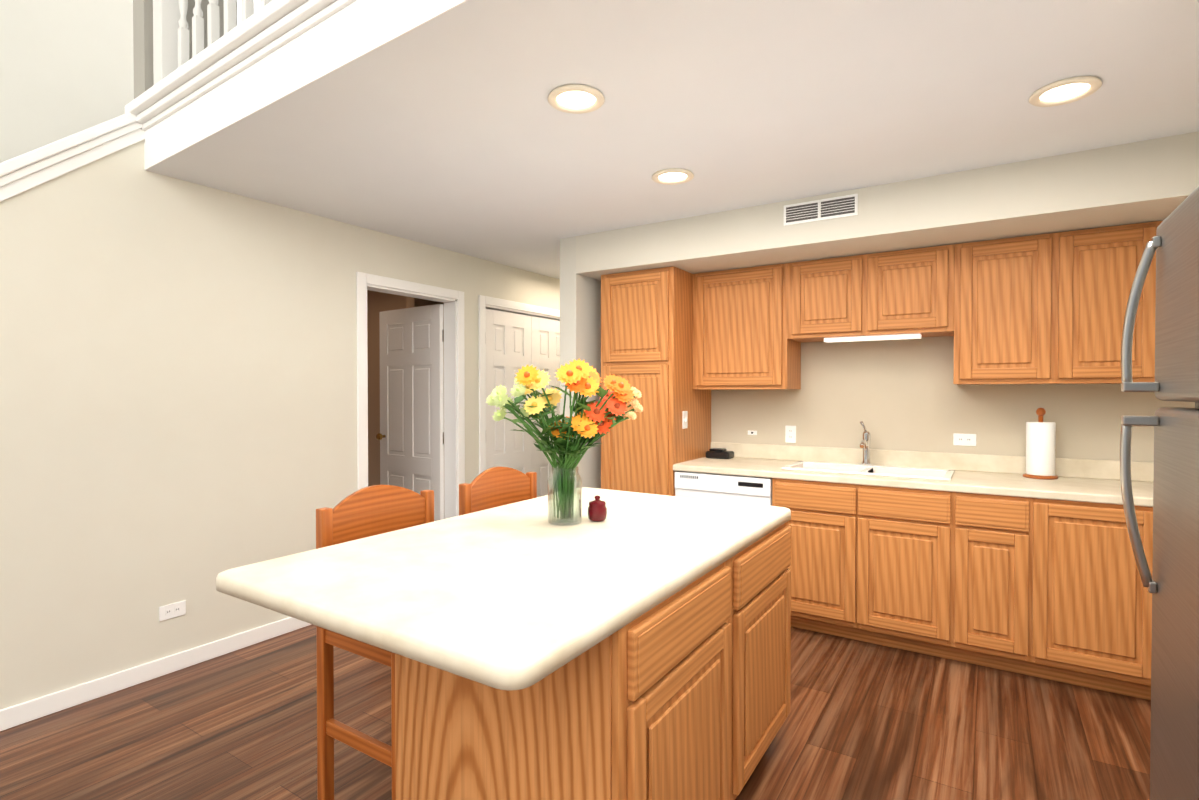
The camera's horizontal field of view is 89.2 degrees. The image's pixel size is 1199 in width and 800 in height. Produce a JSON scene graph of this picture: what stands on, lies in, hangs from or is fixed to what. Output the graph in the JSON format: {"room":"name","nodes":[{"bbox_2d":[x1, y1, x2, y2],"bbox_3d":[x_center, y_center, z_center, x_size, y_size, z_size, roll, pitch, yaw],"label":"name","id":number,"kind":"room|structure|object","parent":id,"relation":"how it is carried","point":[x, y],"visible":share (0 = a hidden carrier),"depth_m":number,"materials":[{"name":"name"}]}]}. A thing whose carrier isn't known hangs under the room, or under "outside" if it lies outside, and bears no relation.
{"room":"kitchen","nodes":[
{"label":"kitchen","id":0,"kind":"room"},
{"bbox_2d":[0,0,133,162],"bbox_3d":[-3.273,-1.170,3.175,0.120,5.000,10.000,0,1,33],"label":"wall","id":1,"kind":"structure","parent":0,"point":[66,68],"depth_m":3.42,"materials":[{"name":"beige paint"}]},
{"bbox_2d":[0,0,559,709],"bbox_3d":[-1.580,-1.179,3.873,0.120,5.000,7.000,0,1,33],"label":"wall","id":2,"kind":"structure","parent":0,"point":[178,390],"depth_m":2.94,"materials":[{"name":"paint"}]},
{"bbox_2d":[0,112,144,201],"bbox_3d":[-2.819,-0.312,1.942,0.175,2.100,2.442,0,1,33],"label":"trim","id":3,"kind":"structure","parent":2,"relation":"attached to","point":[19,174],"depth_m":2.62,"materials":[{"name":"white wood"}]},
{"bbox_2d":[0,617,311,730],"bbox_3d":[-2.470,1.298,2.389,0.014,0.085,3.488,0,1,33],"label":"baseboard","id":4,"kind":"structure","parent":2,"relation":"attached to","point":[29,710],"depth_m":2.85,"materials":[{"name":"white wood"}]},
{"bbox_2d":[159,600,185,620],"bbox_3d":[-2.091,1.033,2.981,0.008,0.070,0.115,0,1,33],"label":"outlet","id":5,"kind":"object","parent":2,"relation":"attached to","point":[173,610],"visible":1,"depth_m":2.98,"materials":[{"name":"white plastic"}]},
{"bbox_2d":[125,0,467,169],"bbox_3d":[-0.308,-1.210,1.552,4.569,0.281,0.248,0,1,33],"label":"trim","id":6,"kind":"structure","parent":2,"relation":"attached to","point":[271,52],"depth_m":2.20,"materials":[{"name":"white wood"}]},
{"bbox_2d":[153,0,272,84],"bbox_3d":[-0.273,-1.977,1.646,4.329,1.248,0.239,0,1,33],"label":"loft railing","id":7,"kind":"object","parent":6,"relation":"on","point":[170,41],"visible":0.52,"depth_m":2.76,"materials":[{"name":"white wood"}]},
{"bbox_2d":[376,304,443,520],"bbox_3d":[-1.506,0.286,4.845,0.775,2.030,0.175,1,1,37],"label":"door leaf","id":8,"kind":"structure","parent":2,"relation":"in","point":[409,436],"depth_m":4.80,"materials":[{"name":"white paint"}]},
{"bbox_2d":[356,272,559,518],"bbox_3d":[-0.921,0.243,4.907,0.138,2.131,2.442,0,1,33],"label":"door frame","id":9,"kind":"structure","parent":2,"relation":"attached to","point":[454,419],"depth_m":4.57,"materials":[{"name":"white wood"}]},
{"bbox_2d":[486,309,531,473],"bbox_3d":[-0.770,0.283,5.105,0.035,2.030,0.593,0,1,33],"label":"door leaf","id":10,"kind":"structure","parent":2,"relation":"in","point":[508,345],"depth_m":5.06,"materials":[{"name":"white paint"}]},
{"bbox_2d":[531,316,559,496],"bbox_3d":[-0.450,0.277,5.606,0.035,2.030,0.593,0,1,33],"label":"door leaf","id":11,"kind":"structure","parent":2,"relation":"in","point":[545,344],"depth_m":5.50,"materials":[{"name":"white paint"}]},
{"bbox_2d":[367,290,405,485],"bbox_3d":[-2.405,0.087,5.011,2.480,2.440,2.100,0,1,33],"label":"wall","id":12,"kind":"structure","parent":0,"point":[377,302],"depth_m":6.02,"materials":[{"name":"beige paint"}]},
{"bbox_2d":[406,296,443,374],"bbox_3d":[-1.204,0.088,5.756,0.100,2.420,1.450,0,1,33],"label":"wall","id":13,"kind":"structure","parent":0,"point":[411,302],"depth_m":5.18,"materials":[{"name":"beige paint"}]},
{"bbox_2d":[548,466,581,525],"bbox_3d":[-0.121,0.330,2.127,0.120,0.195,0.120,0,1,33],"label":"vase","id":14,"kind":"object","parent":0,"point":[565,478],"depth_m":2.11,"materials":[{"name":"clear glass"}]},
{"bbox_2d":[0,624,1150,799],"bbox_3d":[-0.771,1.377,1.903,6.000,0.060,10.500,0,1,33],"label":"floor","id":15,"kind":"structure","parent":0,"point":[867,721],"depth_m":2.43,"materials":[{"name":"brown wood"}]},
{"bbox_2d":[315,485,433,799],"bbox_3d":[-0.612,0.822,2.026,0.422,1.045,0.470,0,1,33],"label":"stool","id":16,"kind":"object","parent":15,"relation":"on","point":[369,511],"visible":0.27,"depth_m":1.94,"materials":[{"name":"brown wood"}]},
{"bbox_2d":[459,467,536,515],"bbox_3d":[-0.278,0.816,2.548,0.422,1.045,0.470,0,1,33],"label":"stool","id":17,"kind":"object","parent":15,"relation":"on","point":[492,487],"visible":0.1,"depth_m":2.63,"materials":[{"name":"brown wood"}]},
{"bbox_2d":[395,515,790,799],"bbox_3d":[0.098,0.907,2.027,0.736,0.876,1.306,0,1,33],"label":"kitchen island","id":18,"kind":"object","parent":15,"relation":"on","point":[634,646],"depth_m":1.53,"materials":[{"name":"brown wood"}]},
{"bbox_2d":[216,487,790,698],"bbox_3d":[-0.109,0.450,1.970,1.010,0.040,1.674,0,1,33],"label":"island countertop","id":19,"kind":"structure","parent":18,"relation":"on","point":[502,599],"depth_m":1.50,"materials":[{"name":"white stone"}]},
{"bbox_2d":[486,359,642,525],"bbox_3d":[-0.125,0.142,2.134,0.478,0.570,0.377,0,1,33],"label":"vase","id":20,"kind":"object","parent":19,"relation":"on","point":[596,420],"visible":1,"depth_m":2.09,"materials":[{"name":"clear glass"}]},
{"bbox_2d":[588,495,606,521],"bbox_3d":[-0.008,0.383,2.156,0.070,0.089,0.070,0,1,33],"label":"jar","id":21,"kind":"object","parent":19,"relation":"on","point":[597,509],"visible":1,"depth_m":2.13,"materials":[{"name":"red"}]},
{"bbox_2d":[601,221,1162,699],"bbox_3d":[1.555,0.243,3.514,3.288,2.166,0.647,0,1,33],"label":"kitchen cabinets","id":22,"kind":"object","parent":15,"relation":"on","point":[997,561],"visible":0.79,"depth_m":3.20,"materials":[{"name":"brown wood"}]},
{"bbox_2d":[682,411,687,428],"bbox_3d":[0.565,0.130,3.989,0.014,0.115,0.070,0,1,33],"label":"light switch","id":23,"kind":"object","parent":22,"relation":"attached to","point":[684,419],"visible":1,"depth_m":3.98,"materials":[{"name":"white plastic"}]},
{"bbox_2d":[706,448,733,458],"bbox_3d":[0.832,0.369,4.201,0.170,0.065,0.120,0,1,33],"label":"gadget","id":24,"kind":"object","parent":22,"relation":"on","point":[718,453],"visible":0.96,"depth_m":4.16,"materials":[{"name":"black plastic"}]},
{"bbox_2d":[675,471,771,505],"bbox_3d":[0.871,0.887,3.903,0.609,0.868,0.531,0,1,33],"label":"dishwasher","id":25,"kind":"object","parent":22,"relation":"in","point":[710,485],"depth_m":3.66,"materials":[{"name":"white metal"}]},
{"bbox_2d":[860,421,871,464],"bbox_3d":[1.587,0.262,3.652,0.067,0.268,0.198,0,1,33],"label":"faucet","id":26,"kind":"object","parent":22,"relation":"on","point":[866,435],"depth_m":3.69,"materials":[{"name":"silver metal"}]},
{"bbox_2d":[781,461,954,480],"bbox_3d":[1.554,0.489,3.541,0.870,0.182,0.435,0,1,33],"label":"sink","id":27,"kind":"object","parent":22,"relation":"in","point":[866,468],"depth_m":3.55,"materials":[{"name":"white ceramic"}]},
{"bbox_2d":[824,334,920,342],"bbox_3d":[1.597,-0.363,3.578,0.520,0.024,0.070,0,1,33],"label":"light","id":28,"kind":"object","parent":22,"relation":"attached to","point":[892,336],"depth_m":3.54,"materials":[{"name":"white plastic"}]},
{"bbox_2d":[673,442,1153,506],"bbox_3d":[1.784,0.383,3.373,2.734,0.140,0.641,0,1,33],"label":"countertop","id":29,"kind":"structure","parent":22,"relation":"on","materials":[{"name":"laminate"}]},
{"bbox_2d":[1023,408,1058,479],"bbox_3d":[2.349,0.226,3.240,0.156,0.374,0.156,0,1,33],"label":"paper towel","id":30,"kind":"object","parent":22,"relation":"on","point":[1040,446],"visible":1,"depth_m":3.19,"materials":[{"name":"white paper"}]},
{"bbox_2d":[1120,186,1198,799],"bbox_3d":[1.313,0.478,0.867,0.784,1.762,0.820,0,1,33],"label":"fridge","id":31,"kind":"object","parent":15,"relation":"on","point":[1171,583],"visible":1,"depth_m":1.23,"materials":[{"name":"grey metal"}]},
{"bbox_2d":[560,236,600,488],"bbox_3d":[-0.013,0.104,4.459,0.135,2.420,0.750,0,1,33],"label":"wall column","id":32,"kind":"structure","parent":0,"point":[580,317],"depth_m":4.17,"materials":[{"name":"paint"}]},
{"bbox_2d":[146,0,1198,278],"bbox_3d":[0.933,-1.235,3.559,4.690,0.280,4.819,0,1,33],"label":"ceiling","id":33,"kind":"structure","parent":0,"point":[452,130],"depth_m":2.27,"materials":[{"name":"white paint"}]},
{"bbox_2d":[547,84,604,113],"bbox_3d":[-0.083,-1.071,2.168,0.204,0.011,0.204,0,1,33],"label":"recessed light","id":34,"kind":"object","parent":33,"relation":"in","point":[576,98],"visible":1,"depth_m":2.17,"materials":[{"name":"beige glass"}]},
{"bbox_2d":[652,168,693,184],"bbox_3d":[0.354,-1.080,2.945,0.204,0.011,0.204,0,1,33],"label":"recessed light","id":35,"kind":"object","parent":33,"relation":"in","point":[672,176],"visible":1,"depth_m":2.94,"materials":[{"name":"beige glass"}]},
{"bbox_2d":[1029,76,1101,106],"bbox_3d":[1.616,-1.070,2.114,0.204,0.011,0.204,0,1,33],"label":"recessed light","id":36,"kind":"object","parent":33,"relation":"in","point":[1065,91],"visible":1,"depth_m":2.11,"materials":[{"name":"beige glass"}]},
{"bbox_2d":[576,131,1198,280],"bbox_3d":[1.489,-0.969,3.485,3.430,0.250,0.750,0,1,33],"label":"soffit","id":37,"kind":"structure","parent":0,"point":[1152,180],"depth_m":2.99,"materials":[{"name":"paint"}]},
{"bbox_2d":[784,194,857,225],"bbox_3d":[1.170,-1.011,3.237,0.380,0.110,0.008,0,1,33],"label":"ceiling vent","id":38,"kind":"object","parent":37,"relation":"in","point":[827,208],"visible":1,"depth_m":3.23,"materials":[{"name":"white metal"}]},
{"bbox_2d":[711,336,1194,461],"bbox_3d":[1.666,0.111,3.901,3.565,2.420,0.120,0,1,33],"label":"wall","id":39,"kind":"structure","parent":0,"point":[904,395],"depth_m":3.67,"materials":[{"name":"beige paint"}]},
{"bbox_2d":[748,430,756,434],"bbox_3d":[1.059,0.227,4.216,0.065,0.030,0.006,0,1,33],"label":"outlet","id":40,"kind":"object","parent":39,"relation":"attached to","point":[752,432],"visible":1,"depth_m":4.21,"materials":[{"name":"white plastic"}]},
{"bbox_2d":[785,425,795,442],"bbox_3d":[1.280,0.229,4.074,0.070,0.115,0.008,0,1,33],"label":"electrical outlet","id":41,"kind":"object","parent":39,"relation":"attached to","point":[790,434],"visible":1,"depth_m":4.07,"materials":[{"name":"white plastic"}]},
{"bbox_2d":[953,433,975,445],"bbox_3d":[2.122,0.231,3.535,0.115,0.070,0.008,0,1,33],"label":"electrical outlet","id":42,"kind":"object","parent":39,"relation":"attached to","point":[964,439],"visible":1,"depth_m":3.53,"materials":[{"name":"white plastic"}]}
]}

